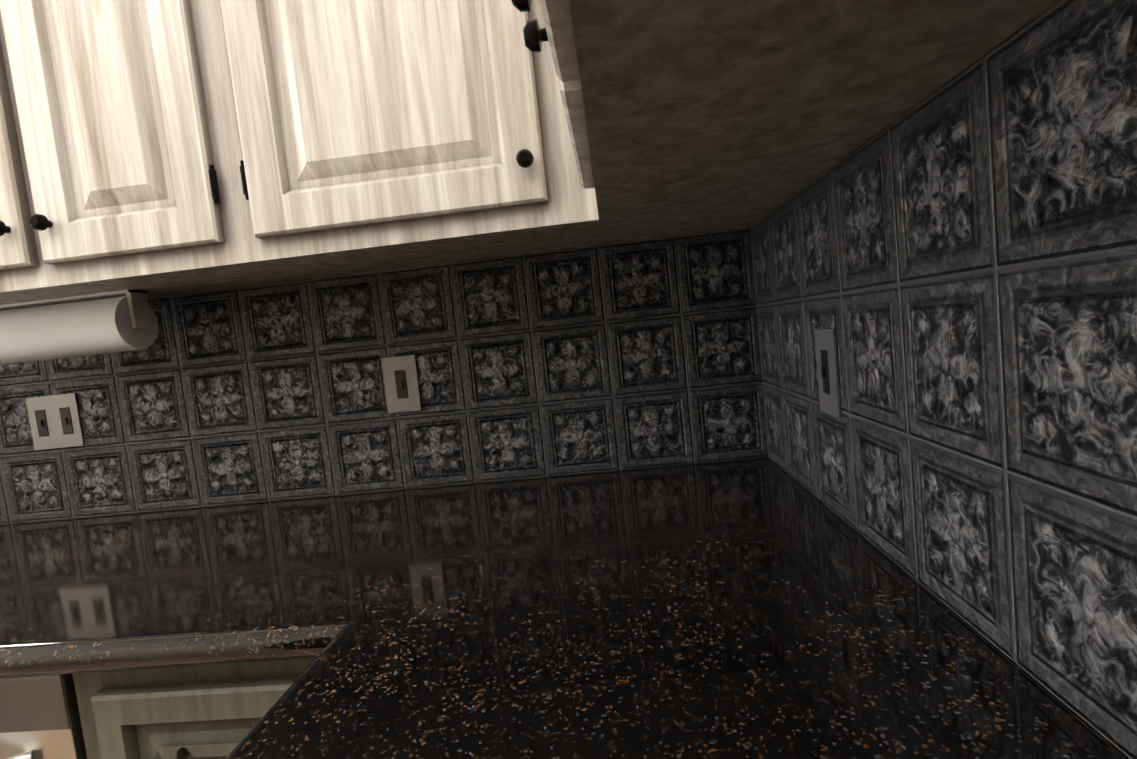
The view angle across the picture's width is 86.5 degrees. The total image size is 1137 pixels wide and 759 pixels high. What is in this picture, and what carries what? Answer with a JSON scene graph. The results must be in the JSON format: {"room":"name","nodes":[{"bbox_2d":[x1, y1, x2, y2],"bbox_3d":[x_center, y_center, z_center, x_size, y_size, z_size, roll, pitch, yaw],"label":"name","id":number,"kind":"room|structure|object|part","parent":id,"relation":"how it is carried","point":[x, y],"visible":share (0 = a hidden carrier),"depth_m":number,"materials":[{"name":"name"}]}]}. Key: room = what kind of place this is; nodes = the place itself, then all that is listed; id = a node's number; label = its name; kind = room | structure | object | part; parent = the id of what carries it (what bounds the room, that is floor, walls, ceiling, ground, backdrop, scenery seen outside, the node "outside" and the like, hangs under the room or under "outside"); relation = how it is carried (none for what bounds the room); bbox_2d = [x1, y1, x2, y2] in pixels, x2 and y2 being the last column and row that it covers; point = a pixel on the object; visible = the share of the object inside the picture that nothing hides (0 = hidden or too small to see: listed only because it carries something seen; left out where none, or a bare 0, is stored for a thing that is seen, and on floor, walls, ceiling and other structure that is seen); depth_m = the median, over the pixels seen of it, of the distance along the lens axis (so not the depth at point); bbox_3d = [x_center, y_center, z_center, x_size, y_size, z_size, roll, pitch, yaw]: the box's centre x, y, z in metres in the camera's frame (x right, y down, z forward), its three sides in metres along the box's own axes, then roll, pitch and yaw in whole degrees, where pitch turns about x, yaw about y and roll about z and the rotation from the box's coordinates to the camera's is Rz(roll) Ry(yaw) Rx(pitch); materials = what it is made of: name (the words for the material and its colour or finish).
{"room":"kitchen","nodes":[
{"label":"kitchen","id":0,"kind":"room"},
{"bbox_2d":[151,228,747,298],"bbox_3d":[-1.967,0.079,1.483,5.030,2.454,0.140,-6,4,5],"label":"wall","id":1,"kind":"structure","parent":0,"point":[743,228],"depth_m":1.26,"materials":[{"name":"beige paint"}]},
{"bbox_2d":[0,0,302,304],"bbox_3d":[-0.931,-0.563,1.115,0.757,0.806,0.311,-6,4,5],"label":"upper cabinet","id":2,"kind":"object","parent":1,"relation":"attached to","point":[159,148],"depth_m":0.96,"materials":[{"name":"white wood"}]},
{"bbox_2d":[0,290,157,364],"bbox_3d":[-0.992,-0.097,1.174,0.354,0.112,0.104,-6,4,5],"label":"paper towel","id":3,"kind":"object","parent":2,"relation":"attached to","point":[85,325],"visible":1,"depth_m":1.13,"materials":[{"name":"white paper"}]},
{"bbox_2d":[0,229,759,523],"bbox_3d":[-1.325,0.100,1.363,3.459,0.462,0.006,-6,4,5],"label":"backsplash","id":4,"kind":"structure","parent":1,"relation":"attached to","point":[631,355],"depth_m":1.28,"materials":[{"name":"tile"}]},
{"bbox_2d":[26,393,84,449],"bbox_3d":[-1.140,0.094,1.340,0.118,0.118,0.010,-6,4,5],"label":"outlet","id":5,"kind":"object","parent":4,"relation":"attached to","point":[55,421],"visible":1,"depth_m":1.34,"materials":[{"name":"white plastic"}]},
{"bbox_2d":[381,355,421,412],"bbox_3d":[-0.353,0.010,1.274,0.072,0.118,0.010,-6,4,5],"label":"electrical outlet plate","id":6,"kind":"object","parent":4,"relation":"attached to","point":[401,384],"visible":1,"depth_m":1.27,"materials":[{"name":"white plastic"}]},
{"bbox_2d":[204,0,571,279],"bbox_3d":[-0.308,-0.626,1.064,0.500,0.806,0.311,-6,4,5],"label":"upper cabinet","id":7,"kind":"object","parent":1,"relation":"attached to","point":[361,136],"depth_m":0.93,"materials":[{"name":"white wood"}]},
{"bbox_2d":[749,0,1061,450],"bbox_3d":[0.369,-0.062,0.085,0.140,2.454,2.250,-6,4,5],"label":"wall","id":8,"kind":"structure","parent":0,"point":[791,196],"depth_m":0.53,"materials":[{"name":"beige paint"}]},
{"bbox_2d":[536,0,790,248],"bbox_3d":[0.122,-0.669,1.028,0.367,0.806,0.311,-6,4,5],"label":"upper cabinet","id":9,"kind":"object","parent":8,"relation":"attached to","point":[581,226],"depth_m":0.95,"materials":[{"name":"white wood"}]},
{"bbox_2d":[512,0,1057,218],"bbox_3d":[0.053,-0.574,-0.091,0.338,0.806,1.976,-6,4,5],"label":"upper cabinet","id":10,"kind":"object","parent":8,"relation":"attached to","point":[669,105],"visible":1,"depth_m":0.45,"materials":[{"name":"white wood"}]},
{"bbox_2d":[740,0,1136,758],"bbox_3d":[0.300,0.011,0.076,0.006,0.494,2.248,-6,4,5],"label":"backsplash","id":11,"kind":"structure","parent":8,"relation":"attached to","point":[954,264],"depth_m":0.46,"materials":[{"name":"tile"}]},
{"bbox_2d":[814,329,840,417],"bbox_3d":[0.353,-0.010,0.830,0.010,0.118,0.072,-6,4,5],"label":"outlet","id":12,"kind":"object","parent":11,"relation":"attached to","point":[827,370],"visible":1,"depth_m":0.82,"materials":[{"name":"grey plastic"}]},
{"bbox_3d":[-1.923,1.428,0.378,5.030,0.060,2.560,-6,4,5],"label":"floor","id":13,"kind":"structure","parent":0,"visible":0},
{"bbox_2d":[0,674,86,758],"bbox_3d":[-0.847,0.785,1.041,0.609,0.860,0.633,-6,4,5],"label":"dishwasher","id":14,"kind":"object","parent":13,"relation":"on","point":[39,717],"visible":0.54,"depth_m":0.73,"materials":[{"name":"silver metal"}]},
{"bbox_3d":[-0.902,0.489,0.735,0.509,0.020,0.066,-6,4,5],"label":"handle","id":15,"kind":"part","parent":14,"relation":"part of","materials":[{"name":"silver metal"}]},
{"bbox_2d":[72,658,314,758],"bbox_3d":[-0.968,0.800,1.071,2.840,0.875,0.650,-6,4,5],"label":"base cabinet","id":16,"kind":"object","parent":13,"relation":"on","point":[215,711],"visible":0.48,"depth_m":0.71,"materials":[{"name":"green wood"}]},
{"bbox_2d":[0,457,930,677],"bbox_3d":[-1.311,0.485,1.066,3.459,0.256,0.660,-6,4,5],"label":"countertop","id":17,"kind":"structure","parent":16,"relation":"on","point":[224,583],"depth_m":0.84,"materials":[{"name":"black stone"}]},
{"bbox_2d":[225,593,1129,758],"bbox_3d":[0.038,0.282,0.406,0.634,0.038,0.416,-6,4,5],"label":"countertop","id":18,"kind":"structure","parent":16,"relation":"on","point":[764,607],"depth_m":0.49,"materials":[{"name":"black stone"}]}
]}

